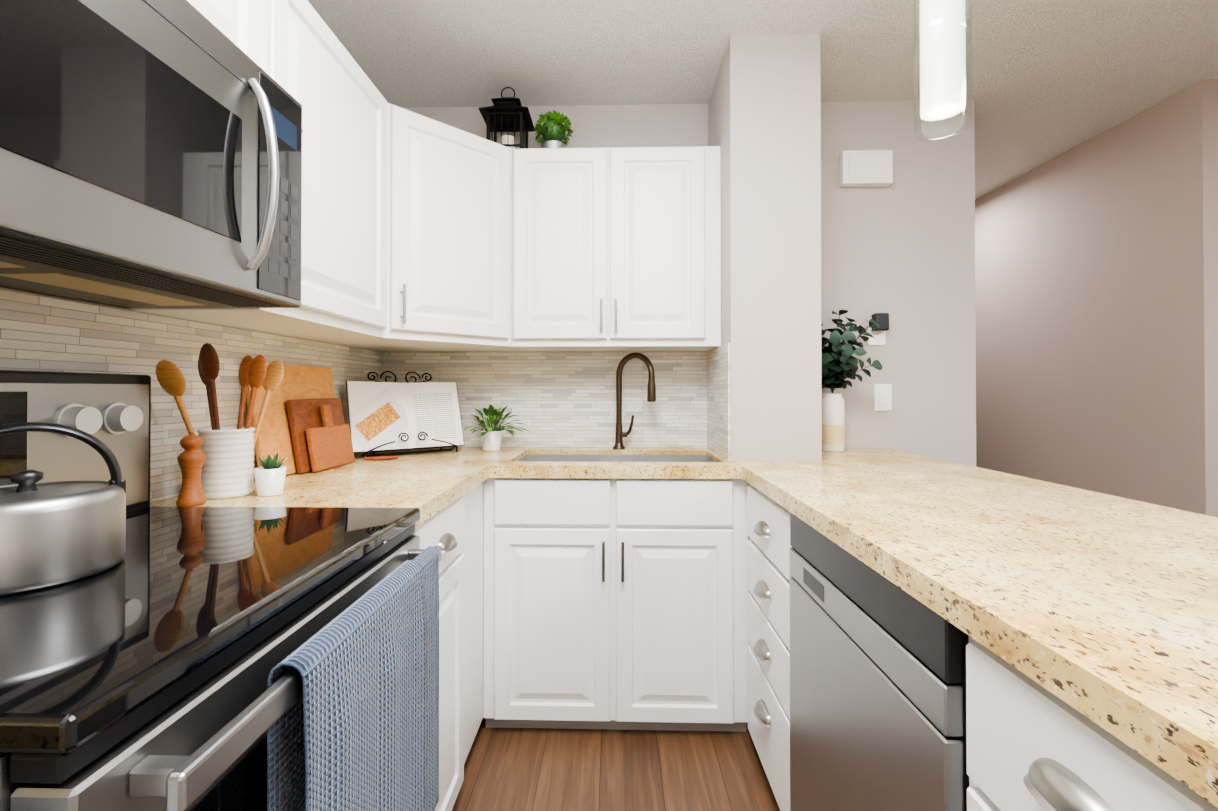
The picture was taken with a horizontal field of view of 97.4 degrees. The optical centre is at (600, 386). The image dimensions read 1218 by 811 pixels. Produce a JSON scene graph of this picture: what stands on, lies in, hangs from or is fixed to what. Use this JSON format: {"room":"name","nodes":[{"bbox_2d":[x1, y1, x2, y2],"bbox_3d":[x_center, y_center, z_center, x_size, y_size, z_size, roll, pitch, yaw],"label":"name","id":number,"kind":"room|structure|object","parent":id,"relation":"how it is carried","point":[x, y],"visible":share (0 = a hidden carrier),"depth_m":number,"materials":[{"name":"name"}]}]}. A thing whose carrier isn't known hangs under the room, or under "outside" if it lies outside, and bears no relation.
{"room":"kitchen","nodes":[
{"label":"kitchen","id":0,"kind":"room"},
{"bbox_2d":[0,287,129,309],"bbox_3d":[-1.098,-0.054,-0.059,0.100,2.440,5.130,0,0,2],"label":"wall","id":1,"kind":"structure","parent":0,"point":[63,298],"depth_m":1.01,"materials":[{"name":"grey paint"}]},
{"bbox_2d":[0,289,383,502],"bbox_3d":[-1.018,0.046,0.878,0.008,0.423,3.049,0,0,2],"label":"tile backsplash","id":2,"kind":"structure","parent":1,"relation":"attached to","point":[38,332],"depth_m":1.22,"materials":[{"name":"tile"}]},
{"bbox_2d":[187,0,277,82],"bbox_3d":[-0.867,-0.773,0.966,0.303,0.345,0.366,0,0,2],"label":"upper cabinet","id":3,"kind":"object","parent":1,"relation":"attached to","point":[252,25],"depth_m":1.09,"materials":[{"name":"white wood"}]},
{"bbox_2d":[0,0,302,307],"bbox_3d":[-0.806,-0.383,0.777,0.434,0.433,0.724,0,0,2],"label":"microwave","id":4,"kind":"object","parent":3,"relation":"attached to","point":[150,153],"visible":1,"depth_m":0.77,"materials":[{"name":"grey metal"}]},
{"bbox_2d":[130,0,386,337],"bbox_3d":[-0.854,-0.552,1.457,0.303,0.780,0.611,0,0,2],"label":"upper cabinet","id":5,"kind":"object","parent":1,"relation":"attached to","point":[298,52],"depth_m":1.42,"materials":[{"name":"white wood"}]},
{"bbox_2d":[452,718,779,810],"bbox_3d":[1.485,1.206,1.149,5.200,0.060,7.700,0,0,2],"label":"floor","id":6,"kind":"structure","parent":0,"point":[528,769],"depth_m":1.64,"materials":[{"name":"wood"}]},
{"bbox_2d":[0,370,440,810],"bbox_3d":[-0.672,0.573,0.766,0.684,1.200,0.726,0,0,2],"label":"range","id":7,"kind":"object","parent":6,"relation":"on","point":[136,678],"visible":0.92,"depth_m":0.60,"materials":[{"name":"black glass"}]},
{"bbox_2d":[0,422,125,596],"bbox_3d":[-0.767,0.148,0.702,0.207,0.202,0.217,0,0,2],"label":"kettle","id":8,"kind":"object","parent":7,"relation":"on","point":[57,533],"visible":1,"depth_m":0.68,"materials":[{"name":"silver metal"}]},
{"bbox_2d":[267,560,426,810],"bbox_3d":[-0.335,0.588,0.759,0.054,0.570,0.355,0,0,2],"label":"towel","id":9,"kind":"object","parent":7,"relation":"hanging from","point":[347,731],"visible":1,"depth_m":0.71,"materials":[{"name":"blue fabric"}]},
{"bbox_2d":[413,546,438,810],"bbox_3d":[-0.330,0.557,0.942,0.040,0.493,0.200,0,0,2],"label":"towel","id":10,"kind":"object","parent":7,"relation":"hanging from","point":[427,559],"visible":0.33,"depth_m":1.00,"materials":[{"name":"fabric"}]},
{"bbox_2d":[412,482,483,810],"bbox_3d":[-0.675,0.745,1.761,0.645,0.871,1.249,0,0,2],"label":"base cabinet","id":11,"kind":"object","parent":6,"relation":"on","point":[454,530],"visible":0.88,"depth_m":1.48,"materials":[{"name":"white wood"}]},
{"bbox_2d":[483,478,748,731],"bbox_3d":[0.056,0.747,2.067,0.898,0.871,0.604,0,0,2],"label":"base cabinet","id":12,"kind":"object","parent":6,"relation":"on","point":[615,603],"visible":0.96,"depth_m":1.80,"materials":[{"name":"white wood"}]},
{"bbox_2d":[150,459,497,528],"bbox_3d":[-0.691,0.284,1.470,0.630,0.042,0.666,0,0,2],"label":"countertop","id":13,"kind":"structure","parent":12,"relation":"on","point":[430,486],"depth_m":1.42,"materials":[{"name":"beige stone"}]},
{"bbox_2d":[176,432,205,506],"bbox_3d":[-0.900,0.180,1.178,0.053,0.159,0.053,0,0,2],"label":"pepper mill","id":14,"kind":"object","parent":13,"relation":"on","point":[191,457],"visible":1,"depth_m":1.16,"materials":[{"name":"brown wood"}]},
{"bbox_2d":[155,343,283,499],"bbox_3d":[-0.887,0.082,1.267,0.137,0.357,0.266,0,0,2],"label":"utensil crock","id":15,"kind":"object","parent":13,"relation":"on","point":[227,472],"visible":0.85,"depth_m":1.24,"materials":[{"name":"white ceramic"}]},
{"bbox_2d":[254,452,286,496],"bbox_3d":[-0.797,0.210,1.291,0.068,0.101,0.069,0,0,2],"label":"succulent pot","id":16,"kind":"object","parent":13,"relation":"on","point":[270,474],"visible":1,"depth_m":1.27,"materials":[{"name":"white ceramic"}]},
{"bbox_2d":[246,363,335,474],"bbox_3d":[-0.951,0.097,1.695,0.073,0.332,0.445,0,0,2],"label":"cutting board","id":17,"kind":"object","parent":13,"relation":"on","point":[297,382],"visible":0.31,"depth_m":1.60,"materials":[{"name":"brown wood"}]},
{"bbox_2d":[286,398,344,473],"bbox_3d":[-0.913,0.152,1.748,0.055,0.223,0.295,0,0,2],"label":"cutting board","id":18,"kind":"object","parent":13,"relation":"on","point":[304,415],"visible":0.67,"depth_m":1.64,"materials":[{"name":"brown wood"}]},
{"bbox_2d":[305,405,354,472],"bbox_3d":[-0.884,0.162,1.750,0.050,0.204,0.240,0,0,2],"label":"cutting board","id":19,"kind":"object","parent":13,"relation":"on","point":[329,443],"visible":0.96,"depth_m":1.73,"materials":[{"name":"brown wood"}]},
{"bbox_2d":[354,447,521,470],"bbox_3d":[-0.674,0.278,2.089,0.630,0.020,0.330,0,0,2],"label":"countertop","id":20,"kind":"structure","parent":12,"relation":"on","point":[506,456],"depth_m":2.11,"materials":[{"name":"beige stone"}]},
{"bbox_2d":[365,456,397,460],"bbox_3d":[-0.797,0.260,1.942,0.105,0.011,0.072,0,0,2],"label":"cinnamon sticks","id":21,"kind":"object","parent":20,"relation":"on","point":[381,458],"visible":0.98,"depth_m":1.93,"materials":[{"name":"brown"}]},
{"bbox_2d":[362,371,457,456],"bbox_3d":[-0.744,0.101,2.091,0.336,0.327,0.320,0,0,2],"label":"cookbook stand","id":22,"kind":"object","parent":20,"relation":"on","point":[374,454],"visible":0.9,"depth_m":2.09,"materials":[{"name":"black metal"}]},
{"bbox_2d":[345,381,410,452],"bbox_3d":[-0.845,0.112,2.039,0.219,0.276,0.019,3,-21,-45],"label":"cookbook","id":23,"kind":"object","parent":22,"relation":"on","point":[377,414],"visible":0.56,"depth_m":2.03,"materials":[{"name":"white paper"}]},
{"bbox_2d":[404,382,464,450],"bbox_3d":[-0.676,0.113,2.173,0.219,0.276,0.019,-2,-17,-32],"label":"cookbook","id":24,"kind":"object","parent":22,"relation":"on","point":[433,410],"visible":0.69,"depth_m":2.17,"materials":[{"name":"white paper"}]},
{"bbox_2d":[463,404,529,450],"bbox_3d":[-0.431,0.170,2.239,0.252,0.196,0.263,0,0,2],"label":"plant pot","id":25,"kind":"object","parent":20,"relation":"on","point":[490,438],"visible":1,"depth_m":2.22,"materials":[{"name":"white ceramic"}]},
{"bbox_2d":[747,484,792,810],"bbox_3d":[0.765,0.743,1.553,0.581,0.872,0.483,0,0,2],"label":"base cabinet","id":26,"kind":"object","parent":6,"relation":"on","point":[768,522],"depth_m":1.49,"materials":[{"name":"white wood"}]},
{"bbox_2d":[790,512,968,810],"bbox_3d":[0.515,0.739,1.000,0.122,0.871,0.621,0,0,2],"label":"dishwasher","id":27,"kind":"object","parent":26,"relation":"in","point":[877,691],"visible":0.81,"depth_m":0.91,"materials":[{"name":"grey metal"}]},
{"bbox_2d":[698,448,1217,807],"bbox_3d":[0.811,0.279,0.828,0.810,0.042,3.049,0,0,2],"label":"countertop","id":28,"kind":"structure","parent":26,"relation":"on","point":[1100,609],"depth_m":0.75,"materials":[{"name":"beige stone"}]},
{"bbox_2d":[518,455,714,461],"bbox_3d":[0.059,0.391,2.078,0.800,0.203,0.410,0,0,2],"label":"sink basin","id":29,"kind":"object","parent":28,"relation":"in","point":[633,458],"visible":0.08,"depth_m":2.27,"materials":[{"name":"silver metal"}]},
{"bbox_2d":[613,353,655,448],"bbox_3d":[0.142,0.062,2.270,0.215,0.412,0.054,0,-1,39],"label":"faucet","id":30,"kind":"object","parent":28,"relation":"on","point":[651,397],"visible":1,"depth_m":2.30,"materials":[{"name":"brown metal"}]},
{"bbox_2d":[821,310,882,451],"bbox_3d":[0.986,-0.027,2.176,0.372,0.589,0.324,0,0,2],"label":"vase","id":31,"kind":"object","parent":28,"relation":"on","point":[839,363],"visible":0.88,"depth_m":2.19,"materials":[{"name":"white ceramic"}]},
{"bbox_2d":[966,636,1217,810],"bbox_3d":[0.737,0.735,0.476,0.581,0.872,0.402,0,0,2],"label":"base cabinet","id":32,"kind":"object","parent":6,"relation":"on","point":[1032,745],"depth_m":0.54,"materials":[{"name":"white wood"}]},
{"bbox_2d":[404,100,975,466],"bbox_3d":[0.278,-0.035,2.421,2.720,2.440,0.100,0,0,2],"label":"wall","id":33,"kind":"structure","parent":0,"point":[900,249],"depth_m":2.35,"materials":[{"name":"grey paint"}]},
{"bbox_2d":[301,103,523,351],"bbox_3d":[-0.670,-0.547,2.078,0.638,0.780,0.639,0,0,2],"label":"upper cabinet","id":34,"kind":"object","parent":33,"relation":"attached to","point":[449,238],"visible":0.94,"depth_m":1.90,"materials":[{"name":"white wood"}]},
{"bbox_2d":[478,87,534,148],"bbox_3d":[-0.387,-1.095,2.236,0.200,0.316,0.200,0,0,2],"label":"lantern","id":35,"kind":"object","parent":34,"relation":"on","point":[506,114],"visible":0.71,"depth_m":2.20,"materials":[{"name":"black metal"}]},
{"bbox_2d":[384,351,703,447],"bbox_3d":[-0.238,0.057,2.378,1.428,0.423,0.008,0,0,2],"label":"tile backsplash","id":36,"kind":"structure","parent":33,"relation":"attached to","point":[558,399],"depth_m":2.37,"materials":[{"name":"tile"}]},
{"bbox_2d":[512,146,720,351],"bbox_3d":[0.062,-0.546,2.211,0.816,0.780,0.334,0,0,2],"label":"upper cabinet","id":37,"kind":"object","parent":33,"relation":"attached to","point":[616,249],"visible":1,"depth_m":2.08,"materials":[{"name":"white wood"}]},
{"bbox_2d":[533,110,573,147],"bbox_3d":[-0.200,-1.040,2.229,0.179,0.205,0.171,0,0,2],"label":"potted plant","id":38,"kind":"object","parent":37,"relation":"on","point":[552,130],"visible":0.9,"depth_m":2.19,"materials":[{"name":"grey"}]},
{"bbox_2d":[704,342,730,460],"bbox_3d":[0.466,0.055,2.128,0.008,0.423,0.433,0,0,2],"label":"tile backsplash","id":39,"kind":"structure","parent":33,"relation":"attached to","point":[717,398],"depth_m":2.09,"materials":[{"name":"tile"}]},
{"bbox_2d":[839,150,892,186],"bbox_3d":[1.153,-0.948,2.328,0.215,0.145,0.051,0,0,2],"label":"door chime","id":40,"kind":"object","parent":33,"relation":"attached to","point":[865,168],"visible":1,"depth_m":2.30,"materials":[{"name":"white plastic"}]},
{"bbox_2d":[868,313,888,344],"bbox_3d":[1.208,-0.248,2.320,0.075,0.135,0.054,0,0,2],"label":"thermostat","id":41,"kind":"object","parent":33,"relation":"attached to","point":[878,333],"visible":0.96,"depth_m":2.33,"materials":[{"name":"white plastic"}]},
{"bbox_2d":[874,384,891,410],"bbox_3d":[1.234,0.048,2.339,0.075,0.118,0.010,0,0,2],"label":"light switch","id":42,"kind":"object","parent":33,"relation":"attached to","point":[882,397],"visible":1,"depth_m":2.34,"materials":[{"name":"white plastic"}]},
{"bbox_2d":[308,0,1217,199],"bbox_3d":[1.485,-1.294,1.168,5.200,0.060,7.700,0,0,2],"label":"ceiling","id":43,"kind":"structure","parent":0,"point":[1051,79],"depth_m":2.02,"materials":[{"name":"white paint"}]},
{"bbox_2d":[913,0,972,140],"bbox_3d":[0.818,-0.938,1.283,0.124,0.649,0.124,0,0,2],"label":"pendant light","id":44,"kind":"object","parent":43,"relation":"hanging from","point":[942,70],"visible":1,"depth_m":1.25,"materials":[{"name":"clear glass"}]},
{"bbox_2d":[708,34,821,644],"bbox_3d":[0.631,-0.037,2.134,0.320,2.440,0.454,0,0,2],"label":"chase","id":45,"kind":"object","parent":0,"point":[764,118],"visible":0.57,"depth_m":1.91,"materials":[{"name":"grey paint"}]},
{"bbox_2d":[975,79,1217,517],"bbox_3d":[2.549,-0.026,3.531,0.100,2.440,2.700,0,0,2],"label":"wall","id":46,"kind":"structure","parent":0,"point":[1096,284],"depth_m":2.59,"materials":[{"name":"beige paint"}]}
]}

